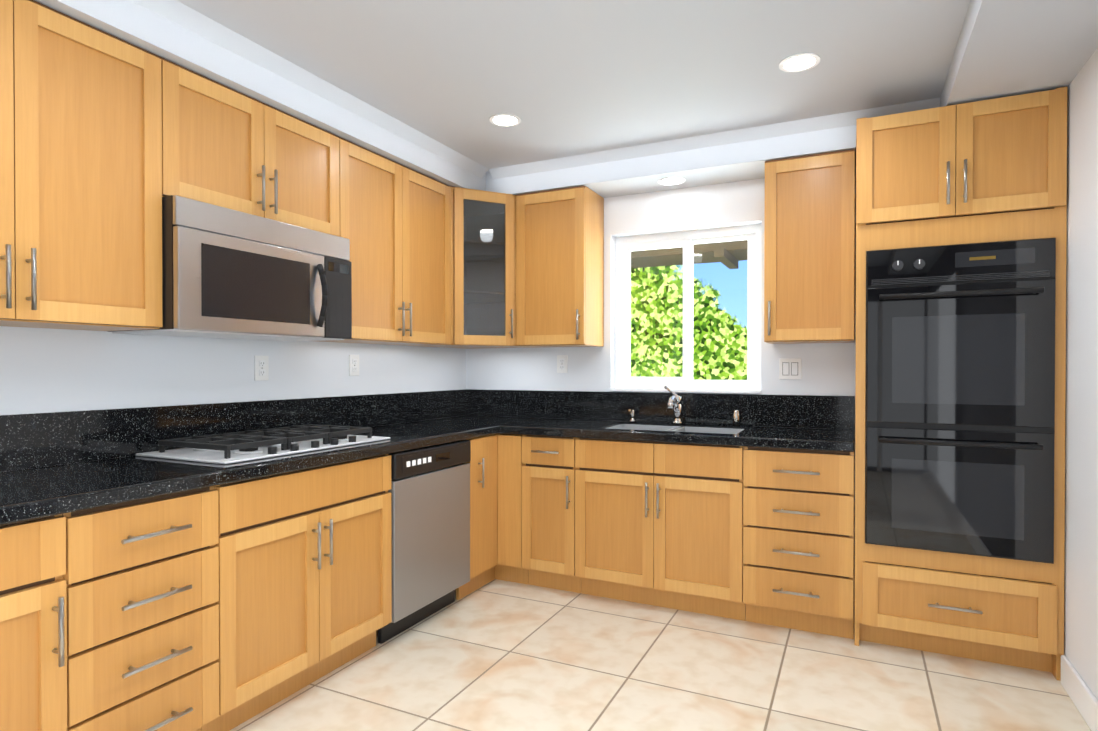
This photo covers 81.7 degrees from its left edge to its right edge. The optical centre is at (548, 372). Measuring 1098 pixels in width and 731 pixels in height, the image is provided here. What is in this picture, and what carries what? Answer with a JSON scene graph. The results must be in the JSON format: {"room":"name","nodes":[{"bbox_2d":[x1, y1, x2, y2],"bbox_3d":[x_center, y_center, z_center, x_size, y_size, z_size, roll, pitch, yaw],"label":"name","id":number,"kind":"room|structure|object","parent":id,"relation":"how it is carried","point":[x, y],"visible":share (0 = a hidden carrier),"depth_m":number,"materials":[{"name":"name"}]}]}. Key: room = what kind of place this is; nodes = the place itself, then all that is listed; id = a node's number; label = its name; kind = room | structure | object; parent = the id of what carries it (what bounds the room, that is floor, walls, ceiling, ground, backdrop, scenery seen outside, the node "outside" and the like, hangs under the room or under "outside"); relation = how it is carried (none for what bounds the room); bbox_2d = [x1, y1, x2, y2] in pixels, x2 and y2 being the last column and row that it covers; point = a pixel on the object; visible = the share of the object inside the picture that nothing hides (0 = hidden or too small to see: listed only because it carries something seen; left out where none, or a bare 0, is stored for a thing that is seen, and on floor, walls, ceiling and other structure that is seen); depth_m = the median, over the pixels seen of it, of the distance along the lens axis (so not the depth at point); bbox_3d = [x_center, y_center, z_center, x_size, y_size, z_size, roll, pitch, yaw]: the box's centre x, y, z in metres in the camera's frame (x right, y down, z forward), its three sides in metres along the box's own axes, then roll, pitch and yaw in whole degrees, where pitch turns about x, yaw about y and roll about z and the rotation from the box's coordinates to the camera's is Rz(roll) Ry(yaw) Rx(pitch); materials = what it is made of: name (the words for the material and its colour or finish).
{"room":"kitchen","nodes":[
{"label":"kitchen","id":0,"kind":"room"},
{"bbox_2d":[0,326,465,414],"bbox_3d":[-1.974,-0.051,1.728,0.120,2.580,6.460,0,0,26],"label":"wall","id":1,"kind":"structure","parent":0,"point":[44,370],"depth_m":2.60,"materials":[{"name":"white paint"}]},
{"bbox_2d":[0,0,162,330],"bbox_3d":[-1.637,-0.614,1.854,0.362,0.934,0.848,0,0,26],"label":"upper cabinet","id":2,"kind":"object","parent":1,"relation":"attached to","point":[80,175],"visible":1,"depth_m":1.95,"materials":[{"name":"brown wood"}]},
{"bbox_2d":[0,389,467,471],"bbox_3d":[-1.482,0.222,2.578,0.020,0.179,4.176,0,0,26],"label":"backsplash","id":3,"kind":"structure","parent":1,"relation":"attached to","point":[32,440],"depth_m":2.53,"materials":[{"name":"black stone"}]},
{"bbox_2d":[159,57,339,236],"bbox_3d":[-1.271,-0.848,2.608,0.362,0.477,0.828,0,0,26],"label":"upper cabinet","id":4,"kind":"object","parent":1,"relation":"attached to","point":[226,147],"visible":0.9,"depth_m":2.47,"materials":[{"name":"brown wood"}]},
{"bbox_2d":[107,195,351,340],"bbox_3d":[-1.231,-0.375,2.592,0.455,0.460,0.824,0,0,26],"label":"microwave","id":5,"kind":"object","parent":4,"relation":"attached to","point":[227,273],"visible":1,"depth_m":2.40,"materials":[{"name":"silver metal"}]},
{"bbox_2d":[254,355,268,380],"bbox_3d":[-1.323,-0.020,2.924,0.010,0.115,0.075,0,0,26],"label":"electrical outlet","id":6,"kind":"object","parent":1,"relation":"attached to","point":[261,368],"visible":1,"depth_m":2.92,"materials":[{"name":"white plastic"}]},
{"bbox_2d":[349,355,358,375],"bbox_3d":[-1.062,-0.039,3.464,0.010,0.115,0.075,0,0,26],"label":"electrical outlet","id":7,"kind":"object","parent":1,"relation":"attached to","point":[353,365],"visible":1,"depth_m":3.46,"materials":[{"name":"white plastic"}]},
{"bbox_2d":[319,136,450,345],"bbox_3d":[-0.896,-0.625,3.384,0.362,0.934,0.888,0,0,26],"label":"upper cabinet","id":8,"kind":"object","parent":1,"relation":"attached to","point":[395,223],"visible":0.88,"depth_m":3.27,"materials":[{"name":"brown wood"}]},
{"bbox_2d":[421,186,538,348],"bbox_3d":[-0.460,-0.630,4.032,0.589,0.934,0.656,0,0,26],"label":"upper cabinet","id":9,"kind":"object","parent":1,"relation":"attached to","point":[483,269],"visible":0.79,"depth_m":3.82,"materials":[{"name":"brown wood"}]},
{"bbox_2d":[177,0,970,171],"bbox_3d":[-0.471,-1.285,0.991,3.460,0.100,6.460,0,0,26],"label":"ceiling","id":10,"kind":"structure","parent":0,"point":[562,78],"depth_m":2.53,"materials":[{"name":"grey paint"}]},
{"bbox_2d":[34,0,485,190],"bbox_3d":[-1.762,-1.161,1.595,0.370,0.158,6.180,0,0,26],"label":"soffit","id":11,"kind":"structure","parent":10,"relation":"attached to","point":[133,23],"depth_m":2.44,"materials":[{"name":"grey paint"}]},
{"bbox_2d":[489,114,520,126],"bbox_3d":[-0.217,-1.248,3.146,0.156,0.005,0.156,0,0,26],"label":"recessed light","id":12,"kind":"object","parent":10,"relation":"in","point":[506,120],"visible":1,"depth_m":3.14,"materials":[{"name":"white plastic"}]},
{"bbox_2d":[130,0,939,178],"bbox_3d":[-0.571,-1.209,0.832,2.441,0.051,5.846,0,0,26],"label":"soffit","id":13,"kind":"structure","parent":10,"relation":"attached to","point":[189,18],"depth_m":3.10,"materials":[{"name":"grey paint"}]},
{"bbox_2d":[486,125,855,197],"bbox_3d":[0.960,-1.175,3.524,2.850,0.158,0.335,0,0,26],"label":"soffit","id":14,"kind":"structure","parent":10,"relation":"attached to","point":[732,162],"depth_m":3.52,"materials":[{"name":"grey paint"}]},
{"bbox_2d":[658,177,684,184],"bbox_3d":[0.702,-1.094,3.636,0.156,0.005,0.156,0,0,26],"label":"recessed light","id":15,"kind":"object","parent":14,"relation":"attached to","point":[671,181],"visible":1,"depth_m":3.63,"materials":[{"name":"white plastic"}]},
{"bbox_2d":[779,53,819,71],"bbox_3d":[1.007,-1.244,2.553,0.156,0.005,0.156,0,0,26],"label":"recessed light","id":16,"kind":"object","parent":10,"relation":"in","point":[800,62],"visible":1,"depth_m":2.54,"materials":[{"name":"white plastic"}]},
{"bbox_2d":[940,0,1097,106],"bbox_3d":[0.712,-1.171,0.211,0.410,0.117,5.845,0,0,26],"label":"ceiling","id":17,"kind":"structure","parent":10,"relation":"attached to","point":[1005,48],"depth_m":2.22,"materials":[{"name":"grey paint"}]},
{"bbox_2d":[230,579,1090,730],"bbox_3d":[-0.441,1.294,1.074,3.460,0.100,6.600,0,0,26],"label":"floor","id":18,"kind":"structure","parent":0,"point":[497,655],"depth_m":2.53,"materials":[{"name":"tile"}]},
{"bbox_2d":[0,514,66,730],"bbox_3d":[-1.638,0.804,1.535,0.654,0.873,0.554,0,0,26],"label":"base cabinet","id":19,"kind":"object","parent":18,"relation":"on","point":[33,643],"visible":0.94,"depth_m":1.60,"materials":[{"name":"brown wood"}]},
{"bbox_2d":[62,486,218,730],"bbox_3d":[-1.422,0.801,1.983,0.654,0.873,0.437,0,0,26],"label":"base cabinet","id":20,"kind":"object","parent":18,"relation":"on","point":[141,577],"visible":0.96,"depth_m":1.84,"materials":[{"name":"brown wood"}]},
{"bbox_2d":[201,454,391,730],"bbox_3d":[-1.141,0.796,2.562,0.654,0.873,0.845,0,0,26],"label":"base cabinet","id":21,"kind":"object","parent":18,"relation":"on","point":[305,577],"visible":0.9,"depth_m":2.36,"materials":[{"name":"brown wood"}]},
{"bbox_2d":[378,440,470,643],"bbox_3d":[-0.822,0.792,3.228,0.618,0.871,0.624,0,0,26],"label":"dishwasher","id":22,"kind":"object","parent":18,"relation":"on","point":[429,490],"visible":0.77,"depth_m":3.05,"materials":[{"name":"silver metal"}]},
{"bbox_2d":[456,433,528,599],"bbox_3d":[-0.433,0.786,3.893,0.768,0.873,0.904,0,0,26],"label":"base cabinet","id":23,"kind":"object","parent":18,"relation":"on","point":[496,463],"visible":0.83,"depth_m":3.59,"materials":[{"name":"brown wood"}]},
{"bbox_2d":[0,415,535,524],"bbox_3d":[-1.204,0.336,2.445,0.639,0.045,4.176,0,0,26],"label":"countertop","id":24,"kind":"structure","parent":23,"relation":"on","point":[35,493],"depth_m":2.05,"materials":[{"name":"black stone"}]},
{"bbox_2d":[136,424,389,463],"bbox_3d":[-1.143,0.281,2.661,0.495,0.060,0.860,0,0,26],"label":"gas cooktop","id":25,"kind":"object","parent":24,"relation":"in","point":[235,447],"visible":1,"depth_m":2.47,"materials":[{"name":"silver metal"}]},
{"bbox_2d":[500,418,854,451],"bbox_3d":[0.685,0.328,3.500,1.800,0.045,0.630,0,0,26],"label":"countertop","id":26,"kind":"structure","parent":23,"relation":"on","point":[842,440],"depth_m":3.27,"materials":[{"name":"black stone"}]},
{"bbox_2d":[628,409,635,421],"bbox_3d":[0.501,0.261,3.849,0.043,0.082,0.083,0,0,26],"label":"soap dispenser","id":27,"kind":"object","parent":26,"relation":"on","point":[632,415],"visible":0.96,"depth_m":3.85,"materials":[{"name":"silver metal"}]},
{"bbox_2d":[664,386,683,423],"bbox_3d":[0.693,0.192,3.662,0.118,0.224,0.268,0,0,26],"label":"chrome faucet","id":28,"kind":"object","parent":26,"relation":"on","point":[675,400],"visible":1,"depth_m":3.72,"materials":[{"name":"silver metal"}]},
{"bbox_2d":[608,424,743,433],"bbox_3d":[0.689,0.420,3.503,0.724,0.212,0.374,0,0,26],"label":"double-bowl sink","id":29,"kind":"object","parent":26,"relation":"in","point":[682,429],"visible":0.06,"depth_m":3.63,"materials":[{"name":"silver metal"}]},
{"bbox_2d":[733,410,739,425],"bbox_3d":[1.063,0.258,3.599,0.038,0.093,0.038,0,0,26],"label":"soap dispenser","id":30,"kind":"object","parent":26,"relation":"on","point":[736,417],"visible":0.94,"depth_m":3.58,"materials":[{"name":"silver metal"}]},
{"bbox_2d":[522,435,580,592],"bbox_3d":[0.117,0.787,3.767,0.327,0.873,0.654,0,0,26],"label":"base cabinet","id":31,"kind":"object","parent":18,"relation":"on","point":[548,512],"visible":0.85,"depth_m":3.52,"materials":[{"name":"brown wood"}]},
{"bbox_2d":[575,438,745,620],"bbox_3d":[0.661,0.789,3.504,0.878,0.873,0.654,0,0,26],"label":"base cabinet","id":32,"kind":"object","parent":18,"relation":"on","point":[659,524],"visible":0.88,"depth_m":3.23,"materials":[{"name":"brown wood"}]},
{"bbox_2d":[743,440,854,638],"bbox_3d":[1.274,0.792,3.207,0.481,0.873,0.654,0,0,26],"label":"base cabinet","id":33,"kind":"object","parent":18,"relation":"on","point":[798,539],"visible":0.96,"depth_m":2.95,"materials":[{"name":"brown wood"}]},
{"bbox_2d":[854,86,1066,680],"bbox_3d":[1.826,0.050,2.922,0.748,2.360,0.672,0,0,26],"label":"tall cabinet","id":34,"kind":"object","parent":18,"relation":"on","point":[989,170],"visible":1,"depth_m":2.65,"materials":[{"name":"brown wood"}]},
{"bbox_2d":[865,238,1055,563],"bbox_3d":[1.806,0.111,2.875,0.668,1.290,0.624,0,0,26],"label":"double wall oven","id":35,"kind":"object","parent":34,"relation":"in","point":[960,403],"visible":1,"depth_m":2.63,"materials":[{"name":"black glass"}]},
{"bbox_2d":[466,167,855,600],"bbox_3d":[0.901,-0.067,3.836,3.220,2.580,0.160,0,0,26],"label":"wall","id":36,"kind":"structure","parent":0,"point":[828,369],"depth_m":3.86,"materials":[{"name":"white paint"}]},
{"bbox_2d":[516,186,603,347],"bbox_3d":[0.063,-0.629,3.940,0.453,0.934,0.362,0,0,26],"label":"upper cabinet","id":37,"kind":"object","parent":36,"relation":"attached to","point":[559,267],"visible":1,"depth_m":3.82,"materials":[{"name":"brown wood"}]},
{"bbox_2d":[557,355,567,372],"bbox_3d":[0.086,-0.054,4.136,0.075,0.115,0.010,0,0,26],"label":"electrical outlet","id":38,"kind":"object","parent":36,"relation":"attached to","point":[562,363],"visible":1,"depth_m":4.13,"materials":[{"name":"white plastic"}]},
{"bbox_2d":[468,389,854,429],"bbox_3d":[0.534,0.212,3.911,2.430,0.179,0.020,0,0,26],"label":"backsplash","id":39,"kind":"structure","parent":36,"relation":"attached to","point":[794,411],"depth_m":3.81,"materials":[{"name":"black stone"}]},
{"bbox_2d":[610,224,761,392],"bbox_3d":[0.828,-0.372,3.859,0.905,0.980,0.167,0,0,26],"label":"window","id":40,"kind":"structure","parent":36,"relation":"in","point":[685,241],"depth_m":3.88,"materials":[{"name":"white plastic"}]},
{"bbox_2d":[779,358,801,378],"bbox_3d":[1.341,-0.019,3.528,0.118,0.115,0.010,0,0,26],"label":"double light switch","id":41,"kind":"object","parent":36,"relation":"attached to","point":[790,368],"visible":1,"depth_m":3.53,"materials":[{"name":"white plastic"}]},
{"bbox_2d":[764,149,854,343],"bbox_3d":[1.361,-0.625,3.312,0.421,0.934,0.362,0,0,26],"label":"upper cabinet","id":42,"kind":"object","parent":36,"relation":"attached to","point":[809,252],"visible":1,"depth_m":3.19,"materials":[{"name":"brown wood"}]},
{"bbox_2d":[1064,48,1097,699],"bbox_3d":[1.032,-0.040,0.273,0.120,2.580,6.460,0,0,26],"label":"wall","id":43,"kind":"structure","parent":0,"point":[1081,549],"depth_m":2.34,"materials":[{"name":"white paint"}]},
{"bbox_2d":[1061,655,1097,730],"bbox_3d":[0.825,1.195,0.013,0.016,0.115,5.555,0,0,26],"label":"baseboard","id":44,"kind":"structure","parent":43,"relation":"attached to","point":[1080,694],"depth_m":2.30,"materials":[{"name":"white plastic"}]},
{"label":"outside","id":45,"kind":"structure","parent":0,"visible":0},
{"bbox_2d":[631,260,746,379],"bbox_3d":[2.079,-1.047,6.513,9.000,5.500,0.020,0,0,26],"label":"tree","id":46,"kind":"object","parent":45,"point":[671,290],"depth_m":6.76,"materials":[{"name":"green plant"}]},
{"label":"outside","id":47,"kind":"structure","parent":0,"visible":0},
{"bbox_2d":[631,240,747,268],"bbox_3d":[1.063,-0.905,4.301,4.100,0.350,0.550,0,0,26],"label":"beam","id":48,"kind":"structure","parent":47,"point":[735,253],"depth_m":4.26,"materials":[{"name":"brown wood"}]}
]}

